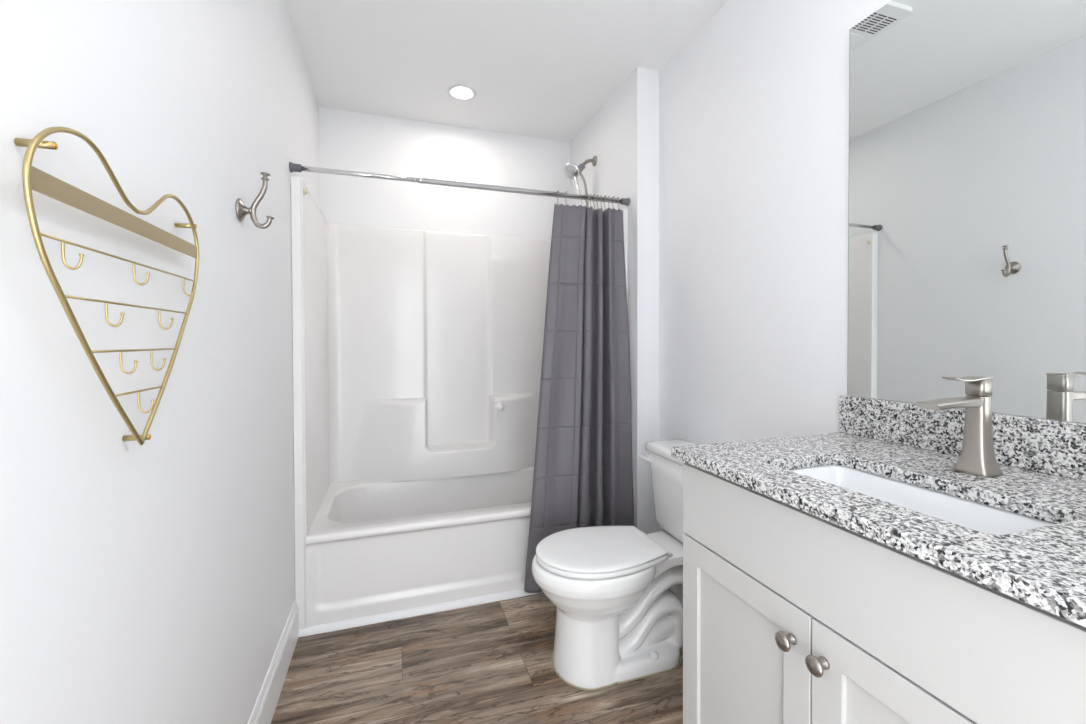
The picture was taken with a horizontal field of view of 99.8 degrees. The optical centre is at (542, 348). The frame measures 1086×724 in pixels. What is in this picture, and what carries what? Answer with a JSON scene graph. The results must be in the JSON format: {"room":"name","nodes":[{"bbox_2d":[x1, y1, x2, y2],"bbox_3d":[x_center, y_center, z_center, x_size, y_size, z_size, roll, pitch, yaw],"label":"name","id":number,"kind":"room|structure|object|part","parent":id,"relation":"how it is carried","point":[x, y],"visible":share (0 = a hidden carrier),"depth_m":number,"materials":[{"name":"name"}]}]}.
{"room":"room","nodes":[
{"label":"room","id":0,"kind":"room"},
{"bbox_2d":[0,0,319,723],"bbox_3d":[-0.793,-0.075,1.007,0.120,2.484,3.448,0,1,-18],"label":"wall","id":1,"kind":"structure","parent":0,"point":[152,582],"depth_m":0.74,"materials":[{"name":"white paint"}]},
{"bbox_2d":[14,127,198,444],"bbox_3d":[-0.593,-0.058,0.664,0.048,0.400,0.431,0,1,-18],"label":"rack","id":2,"kind":"object","parent":1,"relation":"attached to","point":[37,180],"visible":1,"depth_m":0.59,"materials":[{"name":"gold metal"}]},
{"bbox_2d":[236,172,273,228],"bbox_3d":[-0.756,-0.392,1.210,0.081,0.150,0.060,0,1,-18],"label":"robe hook","id":3,"kind":"object","parent":1,"relation":"attached to","point":[242,210],"visible":1,"depth_m":1.21,"materials":[{"name":"grey metal"}]},
{"bbox_3d":[-0.780,-0.362,1.203,0.029,0.060,0.060,0,1,-18],"label":"wall plate","id":4,"kind":"part","parent":3,"relation":"part of","materials":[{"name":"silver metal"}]},
{"bbox_2d":[248,600,298,723],"bbox_3d":[-0.607,1.097,0.676,0.013,0.148,2.434,0,1,-18],"label":"baseboard","id":5,"kind":"structure","parent":1,"relation":"attached to","point":[263,711],"depth_m":1.51,"materials":[{"name":"white paint"}]},
{"bbox_2d":[289,162,629,205],"bbox_3d":[-0.283,-0.718,2.031,1.494,0.039,0.039,0,1,-18],"label":"curtain rod","id":6,"kind":"object","parent":1,"relation":"attached to","point":[293,167],"visible":1,"depth_m":1.99,"materials":[{"name":"silver metal"}]},
{"bbox_3d":[0.073,-0.704,2.148,0.006,0.073,0.035,0,1,-10],"label":"curtain ring","id":7,"kind":"object","parent":6,"relation":"hanging from","visible":0},
{"bbox_2d":[524,204,633,592],"bbox_3d":[0.169,0.210,2.164,0.546,1.776,0.136,0,1,-16],"label":"shower curtain","id":8,"kind":"object","parent":7,"relation":"hanging from","point":[583,475],"visible":0.89,"depth_m":2.15,"materials":[{"name":"grey fabric"}]},
{"bbox_2d":[299,588,542,636],"bbox_3d":[-0.273,1.137,2.065,1.482,0.026,0.019,0,1,-18],"label":"trim","id":9,"kind":"structure","parent":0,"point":[361,621],"depth_m":1.97,"materials":[{"name":"white paint"}]},
{"bbox_2d":[319,107,569,238],"bbox_3d":[-0.429,-0.103,2.876,1.733,2.484,0.120,0,1,-18],"label":"wall","id":10,"kind":"structure","parent":0,"point":[348,140],"depth_m":2.73,"materials":[{"name":"white paint"}]},
{"bbox_2d":[271,593,682,723],"bbox_3d":[0.034,1.186,1.294,1.853,0.050,3.448,0,1,-18],"label":"floor","id":11,"kind":"structure","parent":0,"point":[486,663],"depth_m":1.59,"materials":[{"name":"brown wood"}]},
{"bbox_2d":[291,176,627,629],"bbox_3d":[-0.401,0.227,2.414,1.494,1.838,0.780,0,1,-18],"label":"bathtub","id":12,"kind":"object","parent":11,"relation":"on","point":[412,490],"visible":0.75,"depth_m":2.59,"materials":[{"name":"white plastic"}]},
{"bbox_2d":[328,470,533,522],"bbox_3d":[-0.397,0.921,2.421,1.311,0.324,0.565,0,1,-18],"label":"basin","id":13,"kind":"object","parent":12,"relation":"in","point":[388,499],"depth_m":2.61,"materials":[{"name":"white plastic"}]},
{"bbox_2d":[495,402,503,418],"bbox_3d":[-0.248,0.372,2.712,0.058,0.093,0.048,0,1,-18],"label":"hook","id":14,"kind":"object","parent":12,"relation":"attached to","point":[499,407],"visible":1,"depth_m":2.71,"materials":[{"name":"white plastic"}]},
{"bbox_2d":[495,402,503,411],"bbox_3d":[-0.251,0.354,2.722,0.058,0.058,0.028,0,1,-18],"label":"cup","id":15,"kind":"object","parent":14,"relation":"on","point":[499,407],"depth_m":2.72,"materials":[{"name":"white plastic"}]},
{"bbox_2d":[532,439,695,690],"bbox_3d":[0.336,0.780,1.737,0.776,0.747,0.434,0,1,-18],"label":"toilet","id":16,"kind":"object","parent":11,"relation":"on","point":[619,620],"visible":0.88,"depth_m":1.63,"materials":[{"name":"white ceramic"}]},
{"bbox_3d":[0.200,0.754,1.687,0.452,0.026,0.352,0,1,-18],"label":"seat","id":17,"kind":"part","parent":16,"relation":"part of","materials":[{"name":"white plastic"}]},
{"bbox_3d":[0.199,0.733,1.686,0.453,0.018,0.354,0,1,-18],"label":"seat lid","id":18,"kind":"part","parent":16,"relation":"part of","materials":[{"name":"white plastic"}]},
{"bbox_3d":[0.338,0.958,1.735,0.776,0.391,0.369,0,1,-18],"label":"bowl","id":19,"kind":"part","parent":16,"relation":"part of","materials":[{"name":"white ceramic"}]},
{"bbox_3d":[0.436,0.467,1.956,0.016,0.015,0.072,0,1,-16],"label":"flush handle","id":20,"kind":"part","parent":16,"relation":"part of","materials":[{"name":"white plastic"}]},
{"bbox_3d":[0.458,0.467,1.941,0.018,0.030,0.038,0,1,-18],"label":"flush plate","id":21,"kind":"part","parent":16,"relation":"part of","materials":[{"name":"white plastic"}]},
{"bbox_3d":[0.591,0.599,1.812,0.181,0.320,0.400,0,1,-18],"label":"tank","id":22,"kind":"part","parent":16,"relation":"part of","materials":[{"name":"white ceramic"}]},
{"bbox_3d":[0.593,0.422,1.811,0.202,0.035,0.424,0,1,-18],"label":"tank lid","id":23,"kind":"part","parent":16,"relation":"part of","materials":[{"name":"white ceramic"}]},
{"bbox_2d":[683,462,1085,723],"bbox_3d":[0.709,0.719,0.863,0.588,0.891,0.728,0,1,-18],"label":"vanity cabinet","id":24,"kind":"object","parent":11,"relation":"on","point":[792,615],"visible":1,"depth_m":0.73,"materials":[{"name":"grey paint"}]},
{"bbox_3d":[0.411,0.755,0.959,0.019,0.594,0.360,0,1,-18],"label":"door","id":25,"kind":"part","parent":24,"relation":"part of","materials":[{"name":"grey paint"}]},
{"bbox_3d":[0.432,0.518,0.810,0.030,0.032,0.032,0,1,-18],"label":"knob","id":26,"kind":"part","parent":24,"relation":"part of","materials":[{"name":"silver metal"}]},
{"bbox_3d":[0.452,0.519,0.749,0.030,0.032,0.032,0,1,-18],"label":"knob","id":27,"kind":"part","parent":24,"relation":"part of","materials":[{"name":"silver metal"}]},
{"bbox_2d":[671,432,1085,626],"bbox_3d":[0.713,0.260,0.858,0.578,0.026,0.772,0,1,-18],"label":"countertop","id":28,"kind":"structure","parent":24,"relation":"on","point":[1044,568],"depth_m":0.74,"materials":[{"name":"stone"}]},
{"bbox_2d":[790,465,1052,534],"bbox_3d":[0.645,0.347,0.837,0.272,0.146,0.454,0,1,-18],"label":"sink","id":29,"kind":"object","parent":28,"relation":"in","point":[969,514],"visible":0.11,"depth_m":0.88,"materials":[{"name":"white ceramic"}]},
{"bbox_2d":[915,376,1002,477],"bbox_3d":[0.800,0.151,0.880,0.176,0.191,0.055,0,1,-18],"label":"faucet","id":30,"kind":"object","parent":28,"relation":"on","point":[977,457],"visible":1,"depth_m":0.88,"materials":[{"name":"silver metal"}]},
{"bbox_3d":[0.784,0.106,0.874,0.142,0.019,0.040,0,1,-18],"label":"spout","id":31,"kind":"part","parent":30,"relation":"part of","materials":[{"name":"silver metal"}]},
{"bbox_3d":[0.823,0.059,0.886,0.102,0.008,0.032,0,1,-18],"label":"lever","id":32,"kind":"part","parent":30,"relation":"part of","materials":[{"name":"silver metal"}]},
{"bbox_3d":[0.525,0.760,0.612,0.019,0.594,0.364,0,1,-18],"label":"door","id":33,"kind":"part","parent":24,"relation":"part of","materials":[{"name":"grey paint"}]},
{"bbox_2d":[285,0,728,141],"bbox_3d":[0.027,-1.363,1.257,1.853,0.080,3.448,0,1,-18],"label":"ceiling","id":34,"kind":"structure","parent":0,"point":[543,69],"depth_m":2.06,"materials":[{"name":"white paint"}]},
{"bbox_2d":[448,84,475,99],"bbox_3d":[-0.419,-1.333,2.387,0.148,0.007,0.148,0,1,-18],"label":"recessed light","id":35,"kind":"object","parent":34,"relation":"in","point":[458,91],"visible":1,"depth_m":2.38,"materials":[{"name":"white"}]},
{"bbox_2d":[570,67,658,533],"bbox_3d":[0.378,-0.101,2.620,0.118,2.484,0.866,0,1,-18],"label":"wall","id":36,"kind":"structure","parent":0,"point":[623,135],"depth_m":2.22,"materials":[{"name":"white paint"}]},
{"bbox_2d":[564,155,596,206],"bbox_3d":[0.218,-0.612,2.598,0.190,0.991,0.086,0,1,-18],"label":"handheld shower","id":37,"kind":"object","parent":36,"relation":"attached to","point":[571,170],"visible":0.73,"depth_m":2.58,"materials":[{"name":"grey metal"}]},
{"bbox_3d":[0.199,-0.888,2.595,0.072,0.206,0.028,-1,1,-26],"label":"handle","id":38,"kind":"part","parent":37,"relation":"part of","materials":[{"name":"silver metal"}]},
{"bbox_3d":[0.260,-1.059,2.619,0.086,0.057,0.020,0,1,-20],"label":"arm","id":39,"kind":"part","parent":37,"relation":"part of","materials":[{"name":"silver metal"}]},
{"bbox_2d":[659,0,1075,530],"bbox_3d":[0.873,-0.086,1.487,0.120,2.484,3.328,0,1,-18],"label":"wall","id":40,"kind":"structure","parent":0,"point":[754,106],"depth_m":1.63,"materials":[{"name":"white paint"}]},
{"bbox_2d":[669,585,682,604],"bbox_3d":[0.717,1.078,1.780,0.013,0.148,0.943,0,1,-18],"label":"baseboard","id":41,"kind":"structure","parent":40,"relation":"attached to","point":[677,589],"depth_m":2.07,"materials":[{"name":"white paint"}]},
{"bbox_2d":[839,395,1085,480],"bbox_3d":[0.978,0.192,0.944,0.020,0.104,0.772,0,1,-18],"label":"backsplash","id":42,"kind":"structure","parent":40,"relation":"attached to","point":[1054,447],"depth_m":1.03,"materials":[{"name":"stone"}]},
{"bbox_2d":[847,0,1085,423],"bbox_3d":[0.981,-0.376,0.946,0.006,1.031,0.729,0,1,-18],"label":"wall mirror","id":43,"kind":"object","parent":40,"relation":"attached to","point":[967,199],"visible":1,"depth_m":1.02,"materials":[{"name":"silver mirror"}]}
]}

